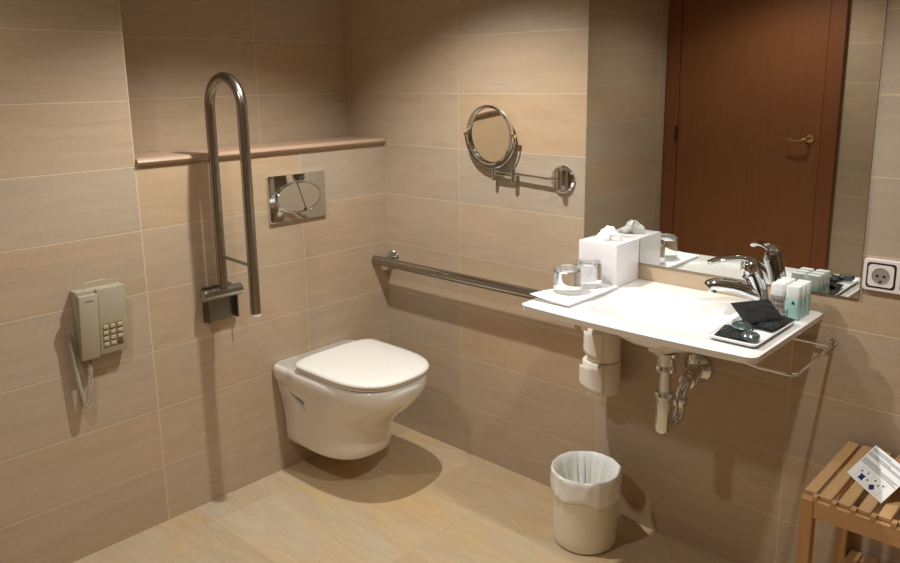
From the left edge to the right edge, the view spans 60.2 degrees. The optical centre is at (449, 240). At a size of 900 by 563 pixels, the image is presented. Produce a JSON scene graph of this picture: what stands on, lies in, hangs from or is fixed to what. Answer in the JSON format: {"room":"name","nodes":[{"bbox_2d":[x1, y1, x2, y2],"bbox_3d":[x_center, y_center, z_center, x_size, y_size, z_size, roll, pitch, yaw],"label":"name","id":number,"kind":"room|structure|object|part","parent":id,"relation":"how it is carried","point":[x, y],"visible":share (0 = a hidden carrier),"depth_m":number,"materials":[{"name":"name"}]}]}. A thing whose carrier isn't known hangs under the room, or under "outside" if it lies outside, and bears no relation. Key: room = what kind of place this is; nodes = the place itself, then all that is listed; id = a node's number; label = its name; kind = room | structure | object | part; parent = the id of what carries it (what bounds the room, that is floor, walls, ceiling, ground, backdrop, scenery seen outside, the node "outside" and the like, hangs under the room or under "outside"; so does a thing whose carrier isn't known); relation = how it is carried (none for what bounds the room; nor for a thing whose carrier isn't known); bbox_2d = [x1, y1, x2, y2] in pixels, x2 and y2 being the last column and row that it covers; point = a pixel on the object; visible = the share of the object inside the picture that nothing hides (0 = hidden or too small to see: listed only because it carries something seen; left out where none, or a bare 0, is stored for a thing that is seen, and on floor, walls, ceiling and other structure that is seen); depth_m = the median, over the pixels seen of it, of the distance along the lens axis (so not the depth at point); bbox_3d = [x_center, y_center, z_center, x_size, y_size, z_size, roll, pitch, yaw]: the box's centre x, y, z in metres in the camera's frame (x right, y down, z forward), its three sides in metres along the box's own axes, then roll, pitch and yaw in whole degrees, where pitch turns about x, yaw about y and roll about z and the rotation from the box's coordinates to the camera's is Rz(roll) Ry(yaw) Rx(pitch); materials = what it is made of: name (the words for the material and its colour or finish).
{"room":"hotel bathroom","nodes":[
{"label":"hotel bathroom","id":0,"kind":"room"},
{"bbox_2d":[0,0,389,562],"bbox_3d":[-1.157,-0.107,2.373,0.223,2.180,2.380,10,16,42],"label":"wall","id":1,"kind":"structure","parent":0,"point":[189,415],"depth_m":2.54,"materials":[{"name":"tile"}]},
{"bbox_2d":[65,279,127,408],"bbox_3d":[-1.060,0.312,2.343,0.068,0.384,0.175,10,16,42],"label":"wall telephone","id":2,"kind":"object","parent":1,"relation":"attached to","point":[98,311],"visible":1,"depth_m":2.32,"materials":[{"name":"plastic"}]},
{"bbox_3d":[-1.101,0.383,2.323,0.032,0.255,0.067,10,16,42],"label":"cord","id":3,"kind":"part","parent":2,"relation":"part of","materials":[{"name":"plastic"}]},
{"bbox_3d":[-1.026,0.286,2.365,0.008,0.076,0.061,10,16,42],"label":"keypad panel","id":4,"kind":"part","parent":2,"relation":"part of","materials":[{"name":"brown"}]},
{"bbox_2d":[200,72,260,323],"bbox_3d":[-0.711,-0.117,2.500,0.257,0.830,0.144,10,16,42],"label":"grab rail","id":5,"kind":"object","parent":1,"relation":"attached to","point":[220,301],"visible":1,"depth_m":2.48,"materials":[{"name":"metal"}]},
{"bbox_2d":[134,136,385,165],"bbox_3d":[-0.693,-0.333,2.825,0.238,0.022,1.024,10,16,42],"label":"stone ledge","id":6,"kind":"object","parent":1,"relation":"attached to","point":[226,151],"visible":0.83,"depth_m":2.74,"materials":[{"name":"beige stone"}]},
{"bbox_2d":[266,170,325,223],"bbox_3d":[-0.557,-0.159,2.840,0.017,0.170,0.250,10,16,42],"label":"flush plate","id":7,"kind":"object","parent":1,"relation":"attached to","point":[296,196],"visible":1,"depth_m":2.83,"materials":[{"name":"silver metal"}]},
{"bbox_2d":[273,339,428,459],"bbox_3d":[-0.329,0.597,2.841,0.539,0.356,0.386,10,16,42],"label":"toilet","id":8,"kind":"object","parent":1,"relation":"attached to","point":[341,400],"visible":1,"depth_m":2.74,"materials":[{"name":"white ceramic"}]},
{"bbox_3d":[-0.290,0.460,2.774,0.408,0.011,0.364,10,16,42],"label":"seat","id":9,"kind":"part","parent":8,"relation":"part of","materials":[{"name":"white plastic"}]},
{"bbox_3d":[-0.287,0.442,2.767,0.417,0.024,0.378,10,16,42],"label":"lid","id":10,"kind":"part","parent":8,"relation":"part of","materials":[{"name":"white plastic"}]},
{"bbox_2d":[73,422,730,562],"bbox_3d":[0.074,1.174,1.484,3.100,0.001,2.380,10,16,42],"label":"floor","id":11,"kind":"structure","parent":0,"point":[419,498],"depth_m":2.59,"materials":[{"name":"tile"}]},
{"bbox_2d":[553,492,617,554],"bbox_3d":[0.430,0.838,2.472,0.206,0.244,0.206,10,16,42],"label":"waste bin","id":12,"kind":"object","parent":11,"relation":"on","point":[582,529],"visible":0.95,"depth_m":2.40,"materials":[{"name":"beige plastic"}]},
{"bbox_2d":[550,451,621,509],"bbox_3d":[0.430,0.821,2.468,0.223,0.224,0.223,10,16,42],"label":"liner","id":13,"kind":"object","parent":12,"relation":"in","point":[592,479],"visible":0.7,"depth_m":2.45,"materials":[{"name":"white plastic"}]},
{"bbox_2d":[795,441,899,562],"bbox_3d":[1.092,0.830,1.842,0.418,0.500,0.348,10,16,42],"label":"slatted bench","id":14,"kind":"object","parent":11,"relation":"on","point":[882,527],"visible":0.87,"depth_m":1.80,"materials":[{"name":"brown wood"}]},
{"bbox_3d":[0.841,0.836,1.860,0.029,0.488,0.030,10,16,42],"label":"leg","id":15,"kind":"part","parent":14,"relation":"part of","materials":[{"name":"brown wood"}]},
{"bbox_3d":[1.056,0.786,2.086,0.029,0.488,0.030,10,16,42],"label":"leg","id":16,"kind":"part","parent":14,"relation":"part of","materials":[{"name":"brown wood"}]},
{"bbox_3d":[0.975,0.639,1.683,0.364,0.054,0.020,10,16,42],"label":"rail","id":17,"kind":"part","parent":14,"relation":"part of","materials":[{"name":"brown wood"}]},
{"bbox_2d":[847,446,899,502],"bbox_3d":[1.034,0.544,1.816,0.132,0.069,0.142,-1,12,-2],"label":"tent card","id":18,"kind":"object","parent":14,"relation":"on","point":[878,473],"visible":1,"depth_m":1.81,"materials":[{"name":"white paper"}]},
{"bbox_2d":[342,0,899,562],"bbox_3d":[0.788,-0.096,2.187,3.323,2.180,0.001,10,16,42],"label":"wall","id":19,"kind":"structure","parent":0,"point":[502,388],"depth_m":2.62,"materials":[{"name":"tile"}]},
{"bbox_2d":[372,250,540,298],"bbox_3d":[0.061,0.137,2.868,0.955,0.068,0.089,10,16,42],"label":"handrail","id":20,"kind":"object","parent":19,"relation":"attached to","point":[392,260],"visible":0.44,"depth_m":2.86,"materials":[{"name":"metal"}]},
{"bbox_2d":[463,104,574,193],"bbox_3d":[0.223,-0.316,2.646,0.462,0.288,0.037,10,16,41],"label":"magnifying mirror","id":21,"kind":"object","parent":19,"relation":"attached to","point":[489,135],"visible":1,"depth_m":2.69,"materials":[{"name":"silver metal"}]},
{"bbox_3d":[0.186,-0.232,2.697,0.088,0.026,0.012,10,16,42],"label":"arm","id":22,"kind":"part","parent":21,"relation":"part of","materials":[{"name":"silver metal"}]},
{"bbox_3d":[0.288,-0.211,2.603,0.193,0.017,0.009,10,16,43],"label":"arm","id":23,"kind":"part","parent":21,"relation":"part of","materials":[{"name":"silver metal"}]},
{"bbox_3d":[0.359,-0.197,2.539,0.022,0.066,0.025,10,16,42],"label":"pivot post","id":24,"kind":"part","parent":21,"relation":"part of","materials":[{"name":"silver metal"}]},
{"bbox_2d":[522,279,822,364],"bbox_3d":[0.587,0.242,2.126,0.668,0.116,0.465,10,16,42],"label":"washbasin","id":25,"kind":"object","parent":19,"relation":"attached to","point":[662,318],"visible":0.7,"depth_m":2.12,"materials":[{"name":"white ceramic"}]},
{"bbox_2d":[530,283,618,306],"bbox_3d":[0.365,0.148,2.263,0.132,0.017,0.264,10,16,42],"label":"folded cloth","id":26,"kind":"object","parent":25,"relation":"on","point":[549,296],"visible":0.66,"depth_m":2.21,"materials":[{"name":"white fabric"}]},
{"bbox_2d":[553,264,580,295],"bbox_3d":[0.339,0.114,2.242,0.082,0.074,0.082,10,16,42],"label":"drinking glass","id":27,"kind":"object","parent":26,"relation":"on","point":[567,277],"visible":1,"depth_m":2.21,"materials":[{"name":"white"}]},
{"bbox_2d":[575,259,601,288],"bbox_3d":[0.411,0.099,2.309,0.082,0.074,0.082,10,16,42],"label":"drinking glass","id":28,"kind":"object","parent":26,"relation":"on","point":[591,269],"visible":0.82,"depth_m":2.28,"materials":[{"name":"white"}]},
{"bbox_2d":[579,225,638,285],"bbox_3d":[0.490,0.040,2.396,0.133,0.171,0.133,10,16,42],"label":"tissue box","id":29,"kind":"object","parent":25,"relation":"on","point":[618,255],"visible":0.96,"depth_m":2.35,"materials":[{"name":"white cardboard"}]},
{"bbox_2d":[704,254,769,300],"bbox_3d":[0.781,0.112,2.092,0.193,0.148,0.059,0,12,5],"label":"faucet","id":30,"kind":"object","parent":25,"relation":"on","point":[755,286],"visible":0.93,"depth_m":2.07,"materials":[{"name":"silver metal"}]},
{"bbox_3d":[0.751,0.053,2.084,0.121,0.029,0.039,-1,12,1],"label":"lever","id":31,"kind":"part","parent":30,"relation":"part of","materials":[{"name":"silver metal"}]},
{"bbox_3d":[0.762,0.136,2.092,0.154,0.067,0.044,-1,12,1],"label":"spout","id":32,"kind":"part","parent":30,"relation":"part of","materials":[{"name":"silver metal"}]},
{"bbox_2d":[707,316,795,346],"bbox_3d":[0.744,0.218,1.910,0.124,0.012,0.255,10,16,42],"label":"tray","id":33,"kind":"object","parent":25,"relation":"on","point":[765,334],"visible":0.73,"depth_m":1.87,"materials":[{"name":"white ceramic"}]},
{"bbox_2d":[714,324,753,339],"bbox_3d":[0.685,0.221,1.872,0.070,0.014,0.095,7,14,34],"label":"sachet","id":34,"kind":"object","parent":33,"relation":"on","point":[726,330],"visible":0.67,"depth_m":1.85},
{"bbox_2d":[731,320,751,331],"bbox_3d":[0.706,0.210,1.881,0.048,0.023,0.048,10,16,42],"label":"soap","id":35,"kind":"object","parent":34,"relation":"on","point":[739,325],"visible":0.91,"depth_m":1.87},
{"bbox_2d":[740,331,759,341],"bbox_3d":[0.705,0.225,1.825,0.044,0.016,0.044,10,16,42],"label":"soap","id":36,"kind":"object","parent":33,"relation":"on","point":[751,336],"visible":1,"depth_m":1.81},
{"bbox_2d":[752,315,795,329],"bbox_3d":[0.796,0.200,1.944,0.120,0.016,0.082,-11,15,-39],"label":"sachet","id":37,"kind":"object","parent":33,"relation":"on","point":[771,325],"visible":0.57,"depth_m":1.91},
{"bbox_2d":[731,299,784,323],"bbox_3d":[0.768,0.178,1.942,0.112,0.038,0.065,-4,12,-15],"label":"sachet","id":38,"kind":"object","parent":37,"relation":"on","point":[756,311],"visible":0.99,"depth_m":1.94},
{"bbox_2d":[770,281,786,315],"bbox_3d":[0.857,0.154,2.025,0.038,0.088,0.025,10,16,42],"label":"toiletry bottle","id":39,"kind":"object","parent":25,"relation":"on","point":[778,289],"visible":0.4,"depth_m":2.01,"materials":[{"name":"beige plastic"}]},
{"bbox_2d":[777,279,791,285],"bbox_3d":[0.878,0.149,2.047,0.038,0.088,0.025,10,16,42],"label":"toiletry bottle","id":40,"kind":"object","parent":25,"relation":"on","point":[788,282],"visible":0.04,"depth_m":2.03,"materials":[{"name":"white plastic"}]},
{"bbox_2d":[781,277,795,282],"bbox_3d":[0.899,0.145,2.070,0.038,0.088,0.024,10,16,42],"label":"toiletry bottle","id":41,"kind":"object","parent":25,"relation":"on","point":[792,280],"visible":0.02,"depth_m":2.06,"materials":[{"name":"white plastic"}]},
{"bbox_2d":[784,284,802,320],"bbox_3d":[0.883,0.160,1.996,0.036,0.088,0.024,10,16,42],"label":"toiletry bottle","id":42,"kind":"object","parent":25,"relation":"on","point":[793,303],"visible":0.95,"depth_m":1.99,"materials":[{"name":"teal plastic"}]},
{"bbox_2d":[792,282,806,317],"bbox_3d":[0.906,0.155,2.019,0.036,0.088,0.025,10,16,42],"label":"toiletry bottle","id":43,"kind":"object","parent":25,"relation":"on","point":[804,285],"visible":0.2,"depth_m":2.00,"materials":[{"name":"teal plastic"}]},
{"bbox_2d":[796,279,811,314],"bbox_3d":[0.928,0.150,2.043,0.036,0.088,0.024,10,16,42],"label":"toiletry bottle","id":44,"kind":"object","parent":25,"relation":"on","point":[809,283],"visible":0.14,"depth_m":2.03,"materials":[{"name":"teal plastic"}]},
{"bbox_2d":[654,353,712,435],"bbox_3d":[0.656,0.407,2.236,0.099,0.246,0.267,10,16,42],"label":"trap","id":45,"kind":"object","parent":19,"relation":"attached to","point":[698,368],"visible":0.98,"depth_m":2.17,"materials":[{"name":"silver metal"}]},
{"bbox_2d":[584,0,887,298],"bbox_3d":[0.735,-0.517,2.139,0.830,1.254,0.006,10,16,42],"label":"wall mirror","id":46,"kind":"object","parent":19,"relation":"attached to","point":[715,128],"visible":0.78,"depth_m":2.13,"materials":[{"name":"mirror"}]},
{"bbox_2d":[746,338,836,376],"bbox_3d":[0.673,0.232,2.162,0.675,0.063,0.295,10,16,42],"label":"towel rail","id":47,"kind":"object","parent":19,"relation":"attached to","point":[833,341],"visible":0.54,"depth_m":1.92,"materials":[{"name":"silver metal"}]},
{"bbox_3d":[1.012,0.269,2.049,0.018,0.018,0.005,10,16,42],"label":"wall plate","id":48,"kind":"part","parent":47,"relation":"part of","materials":[{"name":"silver metal"}]},
{"bbox_2d":[862,257,899,294],"bbox_3d":[1.106,0.094,1.915,0.160,0.082,0.014,10,16,42],"label":"power socket","id":49,"kind":"object","parent":19,"relation":"attached to","point":[881,275],"visible":1,"depth_m":1.94,"materials":[{"name":"white plastic"}]},
{"bbox_3d":[0.502,0.356,2.486,0.052,0.270,0.103,10,16,42],"label":"holder","id":50,"kind":"object","parent":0,"visible":0},
{"bbox_2d":[579,355,620,396],"bbox_3d":[0.481,0.429,2.480,0.120,0.104,0.125,10,16,42],"label":"toilet roll","id":51,"kind":"object","parent":50,"relation":"on","point":[595,379],"visible":0.8,"depth_m":2.43,"materials":[{"name":"paper"}]},
{"bbox_2d":[583,328,620,363],"bbox_3d":[0.486,0.325,2.456,0.104,0.106,0.108,10,16,42],"label":"toilet roll","id":52,"kind":"object","parent":51,"relation":"on","point":[600,347],"visible":0.68,"depth_m":2.42,"materials":[{"name":"paper"}]}
]}

